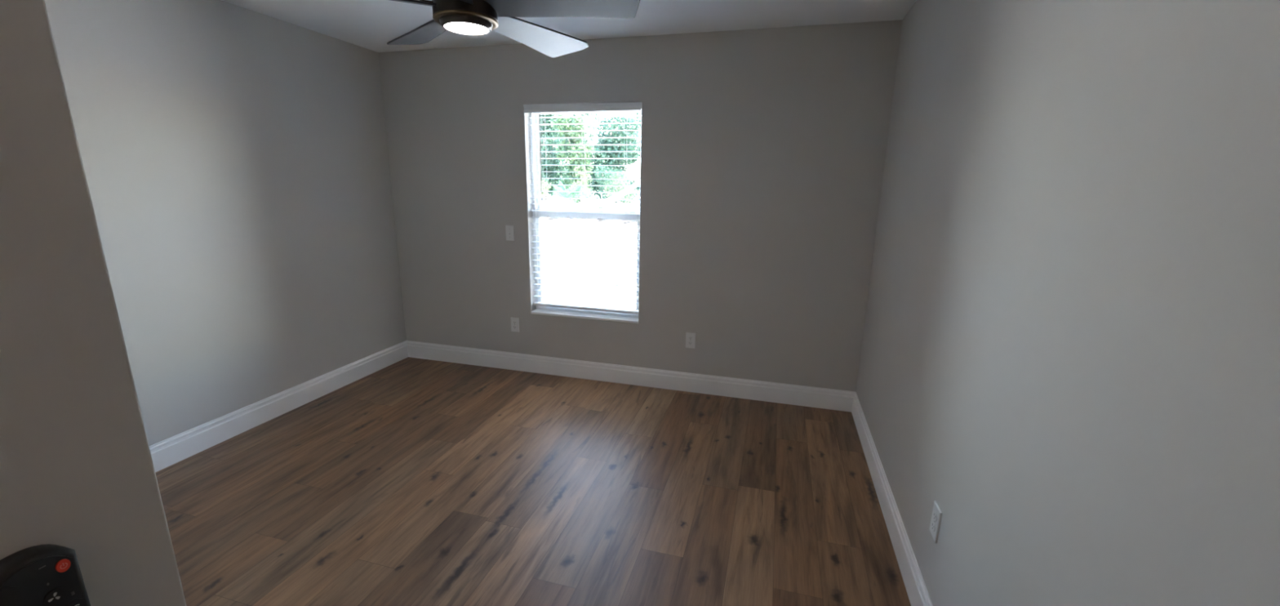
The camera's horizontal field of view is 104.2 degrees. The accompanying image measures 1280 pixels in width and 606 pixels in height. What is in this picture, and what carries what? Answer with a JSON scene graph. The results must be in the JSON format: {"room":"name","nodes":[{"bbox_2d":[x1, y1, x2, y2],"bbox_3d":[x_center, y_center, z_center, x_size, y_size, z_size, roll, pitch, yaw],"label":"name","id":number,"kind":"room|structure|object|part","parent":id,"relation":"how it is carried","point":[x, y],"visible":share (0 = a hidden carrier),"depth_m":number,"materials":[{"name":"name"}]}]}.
{"room":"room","nodes":[
{"label":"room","id":0,"kind":"room"},
{"bbox_2d":[0,0,186,605],"bbox_3d":[-1.889,0.355,-0.094,2.538,2.590,1.860,5,14,15],"label":"wall","id":1,"kind":"structure","parent":0,"point":[77,473],"depth_m":0.36,"materials":[{"name":"beige paint"}]},
{"bbox_2d":[0,543,90,605],"bbox_3d":[-0.431,0.251,0.364,0.021,0.156,0.048,5,14,15],"label":"remote control","id":2,"kind":"object","parent":1,"relation":"attached to","point":[47,574],"visible":1,"depth_m":0.35,"materials":[{"name":"black plastic"}]},
{"bbox_2d":[44,0,406,445],"bbox_3d":[-2.526,-0.290,2.563,0.150,2.590,3.308,5,14,15],"label":"wall","id":3,"kind":"structure","parent":0,"point":[235,158],"depth_m":2.85,"materials":[{"name":"beige paint"}]},
{"bbox_2d":[149,340,408,471],"bbox_3d":[-2.448,0.746,2.847,0.015,0.145,3.188,5,14,15],"label":"baseboard","id":4,"kind":"structure","parent":3,"relation":"attached to","point":[166,452],"depth_m":3.13,"materials":[{"name":"white paint"}]},
{"bbox_2d":[155,356,911,605],"bbox_3d":[-0.956,1.233,1.545,3.833,0.150,5.248,5,14,15],"label":"floor","id":5,"kind":"structure","parent":0,"point":[411,481],"depth_m":2.39,"materials":[{"name":"brown wood"}]},
{"bbox_2d":[221,0,916,52],"bbox_3d":[-0.881,-1.298,1.065,4.033,0.120,5.698,5,14,15],"label":"ceiling","id":6,"kind":"structure","parent":0,"point":[370,24],"depth_m":2.92,"materials":[{"name":"white paint"}]},
{"bbox_2d":[386,0,639,57],"bbox_3d":[-0.607,-1.218,1.833,1.278,0.384,1.325,5,14,15],"label":"ceiling fan","id":7,"kind":"object","parent":6,"relation":"hanging from","point":[468,17],"visible":1,"depth_m":1.85,"materials":[{"name":"brown metal"}]},
{"bbox_3d":[-1.010,-1.072,1.720,0.605,0.055,0.198,-5,15,-23],"label":"blade","id":8,"kind":"part","parent":7,"relation":"part of","materials":[{"name":"grey wood"}]},
{"bbox_3d":[-0.921,-1.175,2.155,0.198,0.055,0.605,-11,18,-40],"label":"blade","id":9,"kind":"part","parent":7,"relation":"part of","materials":[{"name":"grey wood"}]},
{"bbox_2d":[444,22,488,35],"bbox_3d":[-0.659,-1.043,1.893,0.160,0.012,0.160,5,14,15],"label":"diffuser","id":10,"kind":"object","parent":7,"relation":"attached to","point":[462,28],"depth_m":1.87,"materials":[{"name":"white glass"}]},
{"bbox_3d":[-0.612,-1.014,1.505,0.198,0.055,0.605,0,13,-6],"label":"blade","id":11,"kind":"part","parent":7,"relation":"part of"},
{"bbox_3d":[-0.468,-1.180,2.208,0.198,0.055,0.605,9,15,29],"label":"blade","id":12,"kind":"part","parent":7,"relation":"part of","materials":[{"name":"grey wood"}]},
{"bbox_3d":[-0.278,-1.081,1.807,0.605,0.055,0.198,4,14,12],"label":"blade","id":13,"kind":"part","parent":7,"relation":"part of","materials":[{"name":"grey wood"}]},
{"bbox_2d":[378,19,902,391],"bbox_3d":[-0.236,-0.529,3.724,3.933,2.590,0.200,5,14,15],"label":"wall","id":14,"kind":"structure","parent":0,"point":[763,152],"depth_m":3.44,"materials":[{"name":"beige paint"}]},
{"bbox_2d":[505,225,514,240],"bbox_3d":[-1.001,-0.536,3.825,0.070,0.116,0.017,5,14,15],"label":"light switch","id":15,"kind":"object","parent":14,"relation":"attached to","point":[509,229],"visible":1,"depth_m":3.83,"materials":[{"name":"white plastic"}]},
{"bbox_2d":[511,317,519,332],"bbox_3d":[-1.003,0.174,3.996,0.070,0.116,0.008,5,14,15],"label":"power outlet","id":16,"kind":"object","parent":14,"relation":"attached to","point":[514,321],"visible":1,"depth_m":3.99,"materials":[{"name":"white plastic"}]},
{"bbox_2d":[529,110,641,323],"bbox_3d":[-0.397,-0.658,3.735,0.879,1.553,0.210,5,14,15],"label":"window","id":17,"kind":"structure","parent":14,"relation":"in","point":[535,156],"depth_m":3.79,"materials":[{"name":"white plastic"}]},
{"bbox_2d":[523,102,641,314],"bbox_3d":[-0.417,-0.673,3.669,0.874,1.486,0.079,5,14,15],"label":"window blind","id":18,"kind":"object","parent":17,"relation":"attached to","point":[593,107],"visible":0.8,"depth_m":3.67,"materials":[{"name":"plastic"}]},
{"bbox_3d":[-0.710,-0.684,3.762,0.002,1.434,0.056,5,14,15],"label":"ladder cord","id":19,"kind":"part","parent":18,"relation":"part of","materials":[{"name":"white fabric"}]},
{"bbox_3d":[-0.413,-0.660,3.683,0.002,1.434,0.056,5,14,15],"label":"ladder cord","id":20,"kind":"part","parent":18,"relation":"part of","materials":[{"name":"white fabric"}]},
{"bbox_3d":[-0.422,0.037,3.849,0.863,0.021,0.050,5,14,15],"label":"rail","id":21,"kind":"part","parent":18,"relation":"part of","materials":[{"name":"white plastic"}]},
{"bbox_3d":[-0.107,-0.636,3.602,0.002,1.434,0.056,5,14,15],"label":"ladder cord","id":22,"kind":"part","parent":18,"relation":"part of","materials":[{"name":"white fabric"}]},
{"bbox_3d":[-0.409,0.088,3.913,0.879,0.018,0.210,5,14,15],"label":"sill","id":23,"kind":"part","parent":17,"relation":"part of","materials":[{"name":"white paint"}]},
{"bbox_3d":[-0.381,-1.020,3.686,0.835,0.782,0.026,5,14,15],"label":"sash","id":24,"kind":"part","parent":17,"relation":"part of","materials":[{"name":"glass"}]},
{"bbox_3d":[-0.401,-0.319,3.823,0.835,0.771,0.028,5,14,15],"label":"sash","id":25,"kind":"part","parent":17,"relation":"part of","materials":[{"name":"glass"}]},
{"bbox_2d":[406,340,854,412],"bbox_3d":[-0.282,0.537,3.872,3.633,0.145,0.015,5,14,15],"label":"baseboard","id":26,"kind":"structure","parent":14,"relation":"attached to","point":[780,393],"depth_m":3.78,"materials":[{"name":"white paint"}]},
{"bbox_2d":[685,332,695,348],"bbox_3d":[0.368,0.273,3.629,0.070,0.116,0.008,5,14,15],"label":"power outlet","id":27,"kind":"object","parent":14,"relation":"attached to","point":[690,336],"visible":1,"depth_m":3.63,"materials":[{"name":"white plastic"}]},
{"bbox_2d":[855,0,1279,605],"bbox_3d":[0.886,0.193,0.778,0.150,2.590,5.048,5,14,15],"label":"wall","id":28,"kind":"structure","parent":0,"point":[1070,348],"depth_m":1.00,"materials":[{"name":"beige paint"}]},
{"bbox_2d":[851,391,933,605],"bbox_3d":[0.790,1.230,1.048,0.015,0.145,5.048,5,14,15],"label":"baseboard","id":29,"kind":"structure","parent":28,"relation":"attached to","point":[917,593],"depth_m":2.19,"materials":[{"name":"white paint"}]},
{"bbox_2d":[928,500,942,542],"bbox_3d":[1.005,0.743,1.697,0.008,0.116,0.070,5,14,15],"label":"power outlet","id":30,"kind":"object","parent":28,"relation":"attached to","point":[936,514],"visible":1,"depth_m":1.69,"materials":[{"name":"white plastic"}]},
{"bbox_2d":[931,520,935,531],"bbox_3d":[1.002,0.762,1.702,0.003,0.027,0.034,5,14,15],"label":"receptacle","id":31,"kind":"object","parent":30,"relation":"attached to","point":[933,522],"depth_m":1.70,"materials":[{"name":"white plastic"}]},
{"bbox_2d":[933,511,937,521],"bbox_3d":[1.003,0.724,1.693,0.003,0.027,0.034,5,14,15],"label":"receptacle","id":32,"kind":"object","parent":30,"relation":"attached to","point":[935,513],"depth_m":1.69,"materials":[{"name":"white plastic"}]},
{"label":"outside","id":33,"kind":"structure","parent":0,"visible":0},
{"bbox_2d":[540,191,639,308],"bbox_3d":[1.247,-6.279,32.090,65.000,0.670,56.352,5,14,15],"label":"ground","id":34,"kind":"structure","parent":33,"point":[550,201],"depth_m":11.73,"materials":[{"name":"white"}]},
{"bbox_2d":[540,172,549,188],"bbox_3d":[-5.372,-6.014,25.614,1.454,1.850,1.684,-3,14,-17],"label":"leafy shrub","id":35,"kind":"object","parent":34,"relation":"on","point":[544,172],"visible":0.02,"depth_m":25.57,"materials":[{"name":"green plant"}]},
{"bbox_2d":[540,178,551,201],"bbox_3d":[-4.699,-5.200,23.412,0.948,1.282,1.398,-6,15,-26],"label":"leafy shrub","id":36,"kind":"object","parent":34,"relation":"on","point":[543,180],"visible":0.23,"depth_m":23.16,"materials":[{"name":"plant"}]},
{"bbox_2d":[541,203,551,208],"bbox_3d":[-3.549,-3.640,18.930,0.417,0.415,0.335,5,14,15],"label":"leafy shrub","id":37,"kind":"object","parent":34,"relation":"on","point":[548,206],"visible":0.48,"depth_m":18.90,"materials":[{"name":"green plant"}]},
{"bbox_2d":[538,114,572,199],"bbox_3d":[-5.635,-9.437,28.485,3.619,7.200,3.966,5,14,15],"label":"broadleaf tree","id":38,"kind":"object","parent":34,"relation":"on","point":[546,161],"visible":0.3,"depth_m":28.28,"materials":[{"name":"green plant"}]},
{"bbox_2d":[546,217,573,219],"bbox_3d":[-2.651,-2.809,16.364,1.109,0.264,0.266,9,15,29],"label":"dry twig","id":39,"kind":"object","parent":34,"relation":"on","point":[547,218],"visible":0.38,"depth_m":16.54,"materials":[{"name":"brown wood"}]},
{"bbox_2d":[538,112,604,197],"bbox_3d":[-4.995,-11.729,34.620,5.092,10.277,5.683,-11,18,-40],"label":"broadleaf tree","id":40,"kind":"object","parent":34,"relation":"on","point":[594,126],"visible":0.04,"depth_m":34.38,"materials":[{"name":"green plant"}]},
{"bbox_2d":[552,179,591,207],"bbox_3d":[-2.819,-4.502,20.620,1.600,1.157,1.815,-2,14,-14],"label":"palmetto","id":41,"kind":"object","parent":34,"relation":"on","point":[565,194],"visible":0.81,"depth_m":20.31,"materials":[{"name":"green plant"}]},
{"bbox_2d":[551,113,595,203],"bbox_3d":[-3.222,-7.113,24.766,2.030,4.463,2.225,5,14,15],"label":"broadleaf tree","id":42,"kind":"object","parent":34,"relation":"on","point":[576,157],"visible":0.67,"depth_m":24.30,"materials":[{"name":"green plant"}]},
{"bbox_2d":[571,165,592,204],"bbox_3d":[-2.637,-5.304,22.439,1.006,1.901,0.760,-1,14,-8],"label":"leafy shrub","id":43,"kind":"object","parent":34,"relation":"on","point":[582,201],"visible":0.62,"depth_m":22.37,"materials":[{"name":"plant"}]},
{"bbox_3d":[-2.634,-5.140,22.454,0.434,1.575,0.159,-2,14,-11],"label":"stem","id":44,"kind":"part","parent":43,"relation":"part of","materials":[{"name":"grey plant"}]},
{"bbox_2d":[595,202,606,210],"bbox_3d":[-1.395,-3.356,17.736,0.448,0.477,0.392,5,14,15],"label":"leafy shrub","id":45,"kind":"object","parent":34,"relation":"on","point":[602,208],"visible":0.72,"depth_m":17.68,"materials":[{"name":"green plant"}]},
{"bbox_2d":[594,164,631,204],"bbox_3d":[-1.273,-5.792,24.449,1.942,2.025,1.675,5,14,15],"label":"leafy shrub","id":46,"kind":"object","parent":34,"relation":"on","point":[604,175],"visible":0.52,"depth_m":24.11,"materials":[{"name":"green plant"}]},
{"bbox_2d":[587,112,640,203],"bbox_3d":[-1.635,-8.916,27.192,3.599,8.022,3.802,-1,14,-8],"label":"broadleaf tree","id":47,"kind":"object","parent":34,"relation":"on","point":[631,141],"visible":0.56,"depth_m":26.33,"materials":[{"name":"green plant"}]},
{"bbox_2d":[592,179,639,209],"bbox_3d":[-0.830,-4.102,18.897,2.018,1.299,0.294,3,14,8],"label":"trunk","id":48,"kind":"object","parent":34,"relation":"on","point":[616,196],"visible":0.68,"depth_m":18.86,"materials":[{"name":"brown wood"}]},
{"bbox_2d":[604,173,638,207],"bbox_3d":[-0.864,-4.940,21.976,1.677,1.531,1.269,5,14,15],"label":"leafy shrub","id":49,"kind":"object","parent":34,"relation":"on","point":[620,184],"visible":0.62,"depth_m":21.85,"materials":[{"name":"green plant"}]},
{"bbox_3d":[-0.828,-4.805,22.022,0.686,1.248,0.391,1,13,1],"label":"stem","id":50,"kind":"part","parent":49,"relation":"part of","materials":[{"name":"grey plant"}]},
{"bbox_2d":[621,220,636,223],"bbox_3d":[-0.290,-2.530,15.426,0.812,0.263,0.283,12,17,39],"label":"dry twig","id":51,"kind":"object","parent":34,"relation":"on","point":[630,221],"visible":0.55,"depth_m":15.56,"materials":[{"name":"brown wood"}]},
{"bbox_2d":[625,111,640,199],"bbox_3d":[1.085,-10.570,33.410,5.740,9.148,5.532,5,14,15],"label":"broadleaf tree","id":52,"kind":"object","parent":34,"relation":"on","point":[637,188],"visible":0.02,"depth_m":33.12,"materials":[{"name":"green plant"}]}
]}

